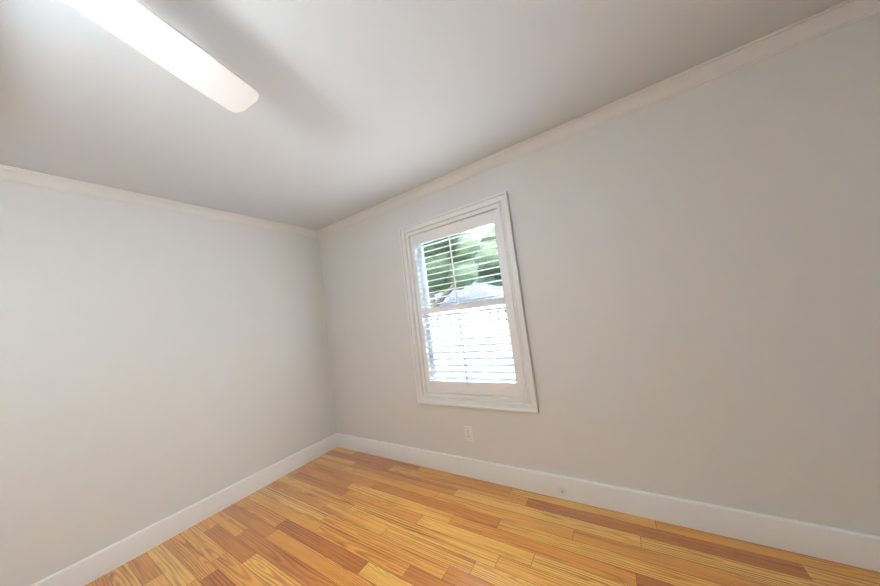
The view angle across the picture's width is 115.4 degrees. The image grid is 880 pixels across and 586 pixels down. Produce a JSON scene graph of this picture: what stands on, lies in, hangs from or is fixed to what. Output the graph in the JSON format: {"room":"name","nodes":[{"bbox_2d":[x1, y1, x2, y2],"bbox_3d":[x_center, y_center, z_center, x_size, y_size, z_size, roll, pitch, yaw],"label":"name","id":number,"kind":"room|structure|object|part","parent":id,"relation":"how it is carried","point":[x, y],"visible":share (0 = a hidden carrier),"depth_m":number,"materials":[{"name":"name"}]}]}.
{"room":"empty bedroom","nodes":[
{"label":"empty bedroom","id":0,"kind":"room"},
{"bbox_2d":[0,181,335,585],"bbox_3d":[-2.514,0.505,1.409,0.160,2.680,4.650,-10,-5,32],"label":"wall","id":1,"kind":"structure","parent":0,"point":[156,365],"depth_m":1.92,"materials":[{"name":"white paint"}]},
{"bbox_2d":[0,164,315,238],"bbox_3d":[-2.568,-0.680,1.439,0.058,0.076,4.200,-10,-5,32],"label":"crown molding","id":2,"kind":"structure","parent":1,"relation":"attached to","point":[9,174],"depth_m":2.00,"materials":[{"name":"white paint"}]},
{"bbox_2d":[30,434,337,585],"bbox_3d":[-2.304,1.629,1.268,0.016,0.142,4.260,-10,-5,32],"label":"baseboard","id":3,"kind":"structure","parent":1,"relation":"attached to","point":[81,573],"depth_m":1.95,"materials":[{"name":"white paint"}]},
{"bbox_2d":[0,0,846,230],"bbox_3d":[-0.652,-1.109,0.235,4.980,0.120,4.650,-10,-5,32],"label":"ceiling","id":4,"kind":"structure","parent":0,"point":[357,106],"depth_m":1.33,"materials":[{"name":"white paint"}]},
{"bbox_2d":[64,0,258,112],"bbox_3d":[-1.007,-0.743,0.474,1.328,0.480,1.362,-10,-5,32],"label":"ceiling fan","id":5,"kind":"object","parent":4,"relation":"hanging from","point":[143,30],"visible":1,"depth_m":0.86,"materials":[{"name":"white"}]},
{"bbox_2d":[85,447,879,585],"bbox_3d":[-0.343,1.425,0.035,4.980,0.120,4.650,-10,-5,32],"label":"floor","id":6,"kind":"structure","parent":0,"point":[337,516],"depth_m":1.62,"materials":[{"name":"brown wood"}]},
{"bbox_2d":[319,12,879,535],"bbox_3d":[0.702,0.162,2.033,4.980,2.680,0.160,-10,-5,32],"label":"wall","id":7,"kind":"structure","parent":0,"point":[699,270],"depth_m":1.51,"materials":[{"name":"white paint"}]},
{"bbox_2d":[464,426,472,440],"bbox_3d":[0.229,1.128,2.232,0.070,0.115,0.005,-10,-5,32],"label":"outlet","id":8,"kind":"object","parent":7,"relation":"attached to","point":[470,433],"visible":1,"depth_m":2.23,"materials":[{"name":"white plastic"}]},
{"bbox_2d":[401,194,538,409],"bbox_3d":[0.197,0.117,2.343,1.048,1.600,0.176,-10,-5,32],"label":"window","id":9,"kind":"structure","parent":7,"relation":"in","point":[507,392],"depth_m":2.26,"materials":[{"name":"white paint"}]},
{"bbox_3d":[0.217,0.117,2.375,0.912,1.464,0.070,-10,-5,32],"label":"window sash","id":10,"kind":"part","parent":9,"relation":"part of","materials":[{"name":"white wood"}]},
{"bbox_2d":[414,226,515,380],"bbox_3d":[0.168,0.117,2.297,0.774,1.178,0.062,-10,-5,32],"label":"louvers","id":11,"kind":"object","parent":9,"relation":"attached to","point":[477,364],"visible":0.9,"depth_m":2.24,"materials":[{"name":"white paint"}]},
{"bbox_2d":[448,236,467,381],"bbox_3d":[0.148,0.120,2.265,0.012,1.195,0.017,-10,-5,32],"label":"tilt rod","id":12,"kind":"object","parent":11,"relation":"attached to","point":[458,312],"visible":1,"depth_m":2.25,"materials":[{"name":"white paint"}]},
{"bbox_2d":[403,200,530,405],"bbox_3d":[0.152,0.117,2.272,0.956,1.508,0.023,-10,-5,32],"label":"bead","id":13,"kind":"object","parent":9,"relation":"attached to","point":[500,201],"visible":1,"depth_m":2.13,"materials":[{"name":"white paint"}]},
{"bbox_2d":[398,191,538,413],"bbox_3d":[0.150,0.117,2.269,1.048,1.600,0.030,-10,-5,32],"label":"window casing","id":14,"kind":"structure","parent":9,"relation":"attached to","point":[536,410],"depth_m":2.08,"materials":[{"name":"white paint"}]},
{"bbox_2d":[559,487,566,494],"bbox_3d":[0.811,1.312,1.839,0.048,0.048,0.015,-10,-5,32],"label":"cable jack","id":15,"kind":"object","parent":7,"relation":"attached to","point":[562,490],"visible":1,"depth_m":1.84,"materials":[{"name":"white plastic"}]},
{"bbox_2d":[316,0,879,238],"bbox_3d":[0.501,-1.008,2.033,4.660,0.076,0.058,-10,-5,32],"label":"crown molding","id":16,"kind":"structure","parent":7,"relation":"attached to","point":[838,16],"depth_m":1.58,"materials":[{"name":"white paint"}]},
{"bbox_2d":[334,433,879,571],"bbox_3d":[0.794,1.299,1.868,4.660,0.142,0.016,-10,-5,32],"label":"baseboard","id":17,"kind":"structure","parent":7,"relation":"attached to","point":[852,548],"depth_m":1.56,"materials":[{"name":"white paint"}]},
{"label":"outside","id":18,"kind":"structure","parent":0,"visible":0},
{"bbox_3d":[6.802,2.703,19.644,40.000,0.100,36.140,-10,-5,32],"label":"ground","id":19,"kind":"structure","parent":18,"visible":0},
{"bbox_2d":[423,231,480,327],"bbox_3d":[-0.241,-0.025,9.039,3.396,5.336,3.002,-10,-5,32],"label":"tree","id":20,"kind":"object","parent":19,"relation":"on","point":[456,265],"depth_m":8.44,"materials":[{"name":"green plant"}]},
{"bbox_2d":[438,309,506,326],"bbox_3d":[1.306,1.826,15.157,15.800,2.260,8.000,-10,-5,32],"label":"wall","id":21,"kind":"structure","parent":19,"relation":"on","point":[455,316],"depth_m":10.41,"materials":[{"name":"white"}]},
{"bbox_2d":[434,282,503,306],"bbox_3d":[1.064,0.014,15.314,16.450,1.970,8.700,-10,-5,32],"label":"roof","id":22,"kind":"structure","parent":21,"relation":"on","point":[480,293],"depth_m":11.32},
{"bbox_2d":[430,304,515,382],"bbox_3d":[-0.006,1.323,5.459,10.150,2.050,0.150,-10,-5,32],"label":"fence","id":23,"kind":"object","parent":19,"relation":"on","point":[480,334],"depth_m":5.05,"materials":[{"name":"white plastic"}]},
{"bbox_2d":[473,227,501,286],"bbox_3d":[4.802,-0.887,21.433,6.798,7.769,7.553,-10,-5,32],"label":"tree","id":24,"kind":"object","parent":19,"relation":"on","point":[487,259],"depth_m":18.75,"materials":[{"name":"green plant"}]}
]}

